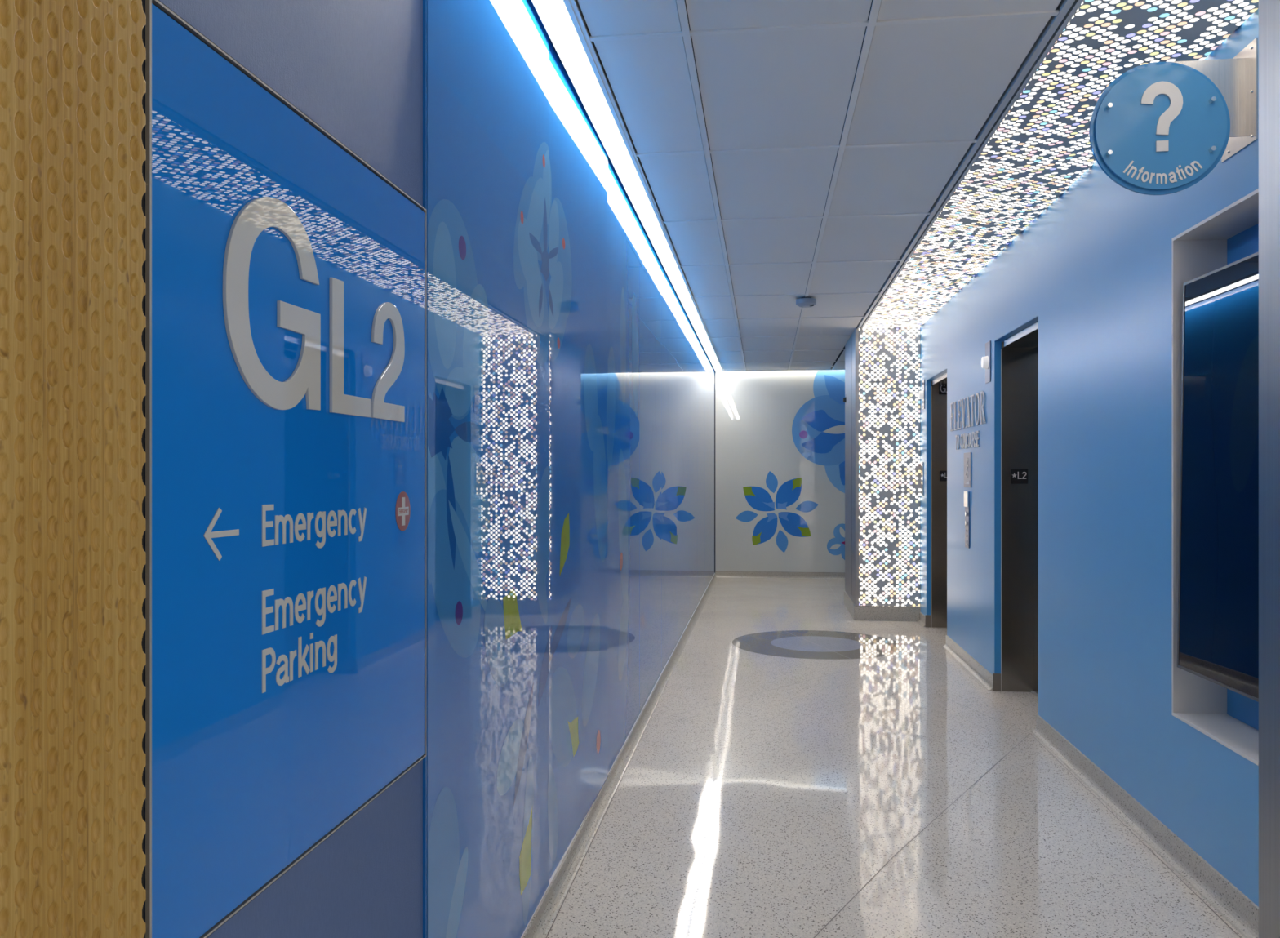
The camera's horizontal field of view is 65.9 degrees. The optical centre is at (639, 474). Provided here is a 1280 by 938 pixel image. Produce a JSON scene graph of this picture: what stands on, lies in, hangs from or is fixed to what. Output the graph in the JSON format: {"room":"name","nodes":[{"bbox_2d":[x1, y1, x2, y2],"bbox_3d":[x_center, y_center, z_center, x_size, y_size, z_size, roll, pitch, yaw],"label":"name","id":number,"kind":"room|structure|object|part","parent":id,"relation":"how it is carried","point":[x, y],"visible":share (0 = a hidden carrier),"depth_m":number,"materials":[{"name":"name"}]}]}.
{"room":"hospital interior","nodes":[
{"label":"hospital interior","id":0,"kind":"room"},
{"bbox_2d":[141,0,560,937],"bbox_3d":[0.191,-0.054,7.711,0.094,3.049,13.250,0,0,7],"label":"wall","id":1,"kind":"structure","parent":0,"point":[354,68],"depth_m":1.79,"materials":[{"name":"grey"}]},
{"bbox_2d":[0,0,146,937],"bbox_3d":[-0.620,-0.015,0.929,0.032,2.929,0.449,0,0,7],"label":"wooden wall panel","id":2,"kind":"object","parent":1,"relation":"attached to","point":[73,83],"visible":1,"depth_m":1.03,"materials":[{"name":"brown wood"}]},
{"bbox_2d":[145,0,426,937],"bbox_3d":[-0.533,0.017,1.681,0.014,1.206,0.980,0,0,7],"label":"sign","id":3,"kind":"object","parent":1,"relation":"attached to","point":[286,273],"visible":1,"depth_m":1.48,"materials":[{"name":"blue glass"}]},
{"bbox_2d":[422,0,426,937],"bbox_3d":[-0.474,-0.004,2.169,0.009,2.949,0.005,0,0,7],"label":"trim","id":4,"kind":"structure","parent":1,"relation":"attached to","point":[424,2],"depth_m":2.17,"materials":[{"name":"blue metal"}]},
{"bbox_2d":[426,0,549,937],"bbox_3d":[-0.395,-0.052,2.780,0.011,2.914,1.222,0,0,7],"label":"wall panel","id":5,"kind":"object","parent":1,"relation":"attached to","point":[488,60],"visible":1,"depth_m":2.61,"materials":[{"name":"blue"}]},
{"bbox_2d":[549,40,608,879],"bbox_3d":[-0.239,-0.052,3.992,0.010,2.914,1.217,0,0,8],"label":"wall panel","id":6,"kind":"object","parent":1,"relation":"attached to","point":[578,157],"visible":0.94,"depth_m":3.84,"materials":[{"name":"blue"}]},
{"bbox_2d":[520,573,717,937],"bbox_3d":[0.261,1.438,7.667,0.044,0.063,13.120,0,0,7],"label":"baseboard","id":7,"kind":"structure","parent":1,"relation":"attached to","point":[544,915],"depth_m":4.24,"materials":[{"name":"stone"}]},
{"bbox_2d":[608,156,639,772],"bbox_3d":[-0.085,-0.052,5.190,0.010,2.914,1.193,0,0,7],"label":"wall panel","id":8,"kind":"object","parent":1,"relation":"attached to","point":[623,218],"visible":0.97,"depth_m":5.14,"materials":[{"name":"blue"}]},
{"bbox_2d":[556,0,723,371],"bbox_3d":[0.406,-1.502,8.087,0.074,0.054,12.050,0,0,7],"label":"trim","id":9,"kind":"structure","parent":1,"relation":"attached to","point":[574,11],"depth_m":4.13,"materials":[{"name":"white metal"}]},
{"bbox_2d":[639,218,661,714],"bbox_3d":[0.070,-0.052,6.393,0.013,2.914,1.228,0,0,7],"label":"wall panel","id":10,"kind":"object","parent":1,"relation":"attached to","point":[650,264],"visible":0.98,"depth_m":6.28,"materials":[{"name":"blue"}]},
{"bbox_2d":[661,262,676,672],"bbox_3d":[0.223,-0.052,7.586,0.010,2.914,1.173,0,0,7],"label":"wall panel","id":11,"kind":"object","parent":1,"relation":"attached to","point":[668,294],"visible":0.97,"depth_m":7.47,"materials":[{"name":"blue"}]},
{"bbox_2d":[676,293,688,644],"bbox_3d":[0.378,-0.052,8.789,0.013,2.914,1.249,0,0,7],"label":"wall panel","id":12,"kind":"object","parent":1,"relation":"attached to","point":[682,316],"visible":0.94,"depth_m":8.69,"materials":[{"name":"blue"}]},
{"bbox_2d":[688,317,697,622],"bbox_3d":[0.536,-0.052,10.015,0.010,2.914,1.218,0,0,7],"label":"wall panel","id":13,"kind":"object","parent":1,"relation":"attached to","point":[692,335],"visible":0.95,"depth_m":9.93,"materials":[{"name":"blue"}]},
{"bbox_2d":[697,335,704,605],"bbox_3d":[0.692,-0.052,11.225,0.013,2.914,1.218,0,0,7],"label":"wall panel","id":14,"kind":"object","parent":1,"relation":"attached to","point":[700,350],"visible":0.84,"depth_m":11.15,"materials":[{"name":"blue"}]},
{"bbox_2d":[704,350,710,591],"bbox_3d":[0.847,-0.052,12.435,0.010,2.914,1.218,0,0,7],"label":"wall panel","id":15,"kind":"object","parent":1,"relation":"attached to","point":[707,362],"visible":0.86,"depth_m":12.38,"materials":[{"name":"blue"}]},
{"bbox_2d":[710,361,715,580],"bbox_3d":[0.998,-0.052,13.607,0.013,2.914,1.141,0,0,7],"label":"wall panel","id":16,"kind":"object","parent":1,"relation":"attached to","point":[712,369],"visible":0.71,"depth_m":13.48,"materials":[{"name":"blue"}]},
{"bbox_2d":[549,0,1061,370],"bbox_3d":[0.926,-1.532,4.973,8.600,0.094,19.100,0,0,7],"label":"ceiling","id":17,"kind":"structure","parent":0,"point":[941,81],"depth_m":4.27,"materials":[{"name":"white tile"}]},
{"bbox_2d":[530,0,722,371],"bbox_3d":[0.357,-1.503,8.096,0.098,0.052,12.225,0,0,7],"label":"linear light","id":18,"kind":"object","parent":17,"relation":"attached to","point":[549,12],"visible":0.94,"depth_m":4.20,"materials":[{"name":"white plastic"}]},
{"bbox_2d":[723,366,844,371],"bbox_3d":[2.999,-1.497,13.878,3.700,0.044,0.090,0,0,7],"label":"light","id":19,"kind":"object","parent":17,"relation":"attached to","point":[831,366],"visible":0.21,"depth_m":13.95,"materials":[{"name":"white plastic"}]},
{"bbox_2d":[795,297,816,307],"bbox_3d":[1.389,-1.442,8.251,0.168,0.074,0.168,0,0,7],"label":"smoke detector","id":20,"kind":"object","parent":17,"relation":"attached to","point":[804,302],"visible":1,"depth_m":8.19,"materials":[{"name":"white plastic"}]},
{"bbox_2d":[589,0,1059,370],"bbox_3d":[1.822,-1.482,4.861,3.594,0.009,18.100,0,0,7],"label":"ceiling grid","id":21,"kind":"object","parent":17,"relation":"attached to","point":[872,22],"depth_m":4.34,"materials":[{"name":"white metal"}]},
{"bbox_2d":[862,310,937,328],"bbox_3d":[2.461,-1.483,9.409,0.564,0.012,1.043,0,0,7],"label":"panel","id":22,"kind":"object","parent":17,"relation":"attached to","point":[886,319],"visible":1,"depth_m":9.38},
{"bbox_2d":[874,288,959,311],"bbox_3d":[2.332,-1.483,8.375,0.564,0.012,1.038,0,0,7],"label":"panel","id":23,"kind":"object","parent":17,"relation":"attached to","point":[931,299],"visible":0.93,"depth_m":8.33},
{"bbox_2d":[888,254,996,290],"bbox_3d":[2.191,-1.483,7.254,0.564,0.012,1.218,0,0,7],"label":"panel","id":24,"kind":"object","parent":17,"relation":"attached to","point":[948,272],"visible":1,"depth_m":7.19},
{"bbox_2d":[855,0,1084,328],"bbox_3d":[1.792,-1.502,6.553,0.050,0.053,9.490,0,0,7],"label":"trim","id":25,"kind":"structure","parent":17,"relation":"attached to","point":[1055,25],"depth_m":4.16,"materials":[{"name":"white metal"}]},
{"bbox_2d":[911,204,1049,257],"bbox_3d":[2.039,-1.483,6.043,0.564,0.012,1.218,0,0,7],"label":"panel","id":26,"kind":"object","parent":17,"relation":"attached to","point":[972,231],"visible":1,"depth_m":5.94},
{"bbox_2d":[943,128,1096,208],"bbox_3d":[1.888,-1.483,4.833,0.564,0.012,1.218,0,0,7],"label":"panel","id":27,"kind":"object","parent":17,"relation":"attached to","point":[1024,168],"visible":0.86,"depth_m":4.76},
{"bbox_2d":[994,0,1258,133],"bbox_3d":[1.736,-1.483,3.622,0.564,0.012,1.218,0,0,7],"label":"panel","id":28,"kind":"object","parent":17,"relation":"attached to","point":[1104,40],"visible":0.67,"depth_m":3.40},
{"bbox_2d":[545,577,1244,937],"bbox_3d":[0.926,1.500,4.973,8.600,0.060,19.100,0,0,7],"label":"floor","id":29,"kind":"structure","parent":0,"point":[764,814],"depth_m":4.21,"materials":[{"name":"stone"}]},
{"bbox_2d":[732,630,904,659],"bbox_3d":[1.541,1.469,8.595,1.470,0.001,1.470,0,0,7],"label":"inlay","id":30,"kind":"object","parent":29,"relation":"on","point":[777,643],"visible":1,"depth_m":8.51,"materials":[{"name":"grey stone"}]},
{"bbox_2d":[844,327,920,621],"bbox_3d":[2.569,-0.004,10.574,0.652,2.949,1.294,0,0,7],"label":"steel column","id":31,"kind":"structure","parent":29,"relation":"on","point":[882,613],"depth_m":10.09,"materials":[{"name":"metal"}]},
{"bbox_2d":[843,394,846,405],"bbox_3d":[2.295,-0.840,11.050,0.035,0.120,0.090,0,0,7],"label":"wall sensor","id":32,"kind":"object","parent":31,"relation":"attached to","point":[844,398],"visible":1,"depth_m":11.02,"materials":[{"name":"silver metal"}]},
{"bbox_2d":[858,485,919,606],"bbox_3d":[2.510,0.716,9.930,0.597,1.206,0.010,0,0,7],"label":"panel","id":33,"kind":"object","parent":31,"relation":"attached to","point":[889,517],"visible":1,"depth_m":9.93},
{"bbox_2d":[858,381,919,485],"bbox_3d":[2.510,-0.412,9.930,0.597,1.047,0.010,0,0,7],"label":"panel","id":34,"kind":"object","parent":31,"relation":"attached to","point":[889,412],"visible":1,"depth_m":9.92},
{"bbox_2d":[858,327,919,382],"bbox_3d":[2.510,-1.206,9.930,0.597,0.537,0.010,0,0,7],"label":"panel","id":35,"kind":"object","parent":31,"relation":"attached to","point":[885,354],"visible":1,"depth_m":9.93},
{"bbox_2d":[546,579,1240,937],"bbox_3d":[1.406,1.469,7.937,2.193,0.001,12.100,0,0,7],"label":"trim","id":36,"kind":"structure","parent":29,"relation":"on","point":[825,580],"depth_m":4.30,"materials":[{"name":"grey metal"}]},
{"bbox_2d":[1258,0,1279,937],"bbox_3d":[1.591,-0.004,1.528,0.962,2.949,0.544,0,0,7],"label":"steel column","id":37,"kind":"structure","parent":29,"relation":"on","point":[1268,10],"depth_m":1.81,"materials":[{"name":"metal"}]},
{"bbox_2d":[920,8,1258,906],"bbox_3d":[2.542,-0.054,6.449,0.320,3.049,9.470,0,0,7],"label":"wall","id":38,"kind":"structure","parent":0,"point":[1094,267],"depth_m":4.57,"materials":[{"name":"blue paint"}]},
{"bbox_2d":[919,462,923,495],"bbox_3d":[2.801,0.040,9.843,0.010,0.330,0.290,0,0,7],"label":"frame","id":39,"kind":"object","parent":38,"relation":"attached to","point":[921,464],"visible":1,"depth_m":9.78,"materials":[{"name":"silver metal"}]},
{"bbox_2d":[918,379,924,409],"bbox_3d":[2.767,-0.787,9.701,0.042,0.285,0.150,0,0,7],"label":"lantern","id":40,"kind":"object","parent":38,"relation":"attached to","point":[922,393],"visible":1,"depth_m":9.66,"materials":[{"name":"white"}]},
{"bbox_3d":[2.785,-0.787,9.699,0.006,0.285,0.150,0,0,7],"label":"plate","id":41,"kind":"part","parent":40,"relation":"part of","materials":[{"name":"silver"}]},
{"bbox_2d":[924,368,946,627],"bbox_3d":[2.842,0.278,8.976,0.312,2.385,1.079,0,0,7],"label":"door","id":42,"kind":"structure","parent":38,"relation":"in","point":[935,616],"depth_m":9.51,"materials":[{"name":"black metal"}]},
{"bbox_3d":[2.782,1.411,9.521,0.057,0.118,0.014,0,0,7],"label":"kick plate","id":43,"kind":"part","parent":42,"relation":"part of","materials":[{"name":"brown metal"}]},
{"bbox_2d":[938,385,946,394],"bbox_3d":[2.961,-0.838,9.489,0.165,0.125,0.007,0,0,7],"label":"display","id":44,"kind":"object","parent":42,"relation":"attached to","point":[942,388],"visible":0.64,"depth_m":9.49,"materials":[{"name":"black plastic"}]},
{"bbox_2d":[939,471,946,480],"bbox_3d":[2.942,0.010,9.492,0.112,0.100,0.006,0,0,7],"label":"sign","id":45,"kind":"object","parent":42,"relation":"attached to","point":[943,474],"visible":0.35,"depth_m":9.49,"materials":[{"name":"black plastic"}]},
{"bbox_2d":[964,490,969,548],"bbox_3d":[2.515,0.343,7.596,0.018,0.435,0.140,0,0,7],"label":"station","id":46,"kind":"object","parent":38,"relation":"attached to","point":[966,494],"visible":1,"depth_m":7.56,"materials":[{"name":"silver metal"}]},
{"bbox_2d":[955,431,978,449],"bbox_3d":[2.519,-0.264,7.612,0.006,0.125,0.862,0,0,7],"label":"lettering","id":47,"kind":"object","parent":38,"relation":"attached to","point":[972,435],"visible":1,"depth_m":7.56,"materials":[{"name":"white metal"}]},
{"bbox_2d":[964,452,971,487],"bbox_3d":[2.519,-0.038,7.591,0.009,0.267,0.250,0,0,7],"label":"sign","id":48,"kind":"object","parent":38,"relation":"attached to","point":[967,456],"visible":1,"depth_m":7.57,"materials":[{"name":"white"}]},
{"bbox_2d":[950,391,986,431],"bbox_3d":[2.518,-0.481,7.609,0.007,0.237,1.301,0,0,7],"label":"elevator lettering","id":49,"kind":"object","parent":38,"relation":"attached to","point":[972,399],"visible":1,"depth_m":7.53,"materials":[{"name":"white metal"}]},
{"bbox_2d":[981,340,991,383],"bbox_3d":[2.416,-0.787,6.903,0.042,0.285,0.150,0,0,7],"label":"lantern","id":50,"kind":"object","parent":38,"relation":"attached to","point":[985,361],"visible":1,"depth_m":6.87,"materials":[{"name":"white"}]},
{"bbox_3d":[2.434,-0.787,6.901,0.006,0.285,0.150,0,0,7],"label":"plate","id":51,"kind":"part","parent":50,"relation":"part of","materials":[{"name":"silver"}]},
{"bbox_2d":[992,315,1038,697],"bbox_3d":[2.490,0.278,6.168,0.312,2.385,1.079,0,0,7],"label":"door","id":52,"kind":"structure","parent":38,"relation":"in","point":[1015,358],"depth_m":6.69,"materials":[{"name":"black metal"}]},
{"bbox_3d":[2.430,1.411,6.713,0.057,0.118,0.014,0,0,7],"label":"kick plate","id":53,"kind":"part","parent":52,"relation":"part of","materials":[{"name":"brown metal"}]},
{"bbox_2d":[1010,469,1027,484],"bbox_3d":[2.571,0.010,6.687,0.112,0.100,0.006,0,0,7],"label":"sign","id":54,"kind":"object","parent":52,"relation":"attached to","point":[1017,476],"visible":1,"depth_m":6.68,"materials":[{"name":"black plastic"}]},
{"bbox_3d":[2.613,1.467,6.153,0.065,0.006,1.050,0,0,7],"label":"sill","id":55,"kind":"part","parent":52,"relation":"part of","materials":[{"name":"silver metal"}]},
{"bbox_3d":[2.646,0.301,6.415,0.025,2.322,0.525,0,0,7],"label":"panel","id":56,"kind":"part","parent":52,"relation":"part of","materials":[{"name":"metal"}]},
{"bbox_2d":[915,611,1258,937],"bbox_3d":[2.283,1.421,5.846,0.044,0.098,8.170,0,0,7],"label":"baseboard","id":57,"kind":"structure","parent":38,"relation":"attached to","point":[1242,913],"depth_m":3.99,"materials":[{"name":"stone"}]},
{"bbox_2d":[1088,37,1257,195],"bbox_3d":[1.738,-1.155,3.289,0.490,0.474,0.240,0,0,7],"label":"information sign","id":58,"kind":"object","parent":38,"relation":"attached to","point":[1157,128],"visible":1,"depth_m":3.22,"materials":[{"name":"blue plastic"}]},
{"bbox_3d":[1.828,-1.231,3.233,0.289,0.253,0.006,0,0,7],"label":"bracket arm","id":59,"kind":"part","parent":58,"relation":"part of","materials":[{"name":"metal"}]},
{"bbox_3d":[1.979,-1.231,3.259,0.004,0.323,0.240,0,0,7],"label":"wall plate","id":60,"kind":"part","parent":58,"relation":"part of","materials":[{"name":"metal"}]},
{"bbox_2d":[1171,188,1258,765],"bbox_3d":[2.075,0.007,3.265,0.194,1.830,1.035,0,0,7],"label":"trim","id":61,"kind":"structure","parent":38,"relation":"attached to","point":[1200,703],"depth_m":3.77,"materials":[{"name":"white metal"}]},
{"bbox_2d":[1177,251,1258,702],"bbox_3d":[2.057,0.001,3.295,0.151,1.442,0.815,0,0,5],"label":"television","id":62,"kind":"object","parent":38,"relation":"attached to","point":[1218,627],"visible":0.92,"depth_m":3.41,"materials":[{"name":"black glass"}]},
{"bbox_3d":[3.015,-0.054,14.000,4.300,3.049,0.108,0,0,7],"label":"wall","id":63,"kind":"structure","parent":0,"visible":0},
{"bbox_2d":[715,571,844,578],"bbox_3d":[2.909,1.427,13.924,3.690,0.086,0.044,0,0,7],"label":"baseboard","id":64,"kind":"structure","parent":63,"relation":"attached to","point":[718,574],"depth_m":14.05,"materials":[{"name":"stone"}]},
{"bbox_2d":[715,369,844,573],"bbox_3d":[2.333,-0.059,14.023,2.518,2.881,0.011,0,0,7],"label":"mural","id":65,"kind":"object","parent":63,"relation":"attached to","point":[780,435],"visible":0.62,"depth_m":14.06,"materials":[{"name":"grey paint"}]},
{"bbox_2d":[763,571,844,573],"bbox_3d":[2.911,-0.046,13.949,3.692,2.866,0.014,0,0,7],"label":"trim","id":66,"kind":"structure","parent":63,"relation":"attached to","point":[763,571],"depth_m":14.07,"materials":[{"name":"black metal"}]}
]}

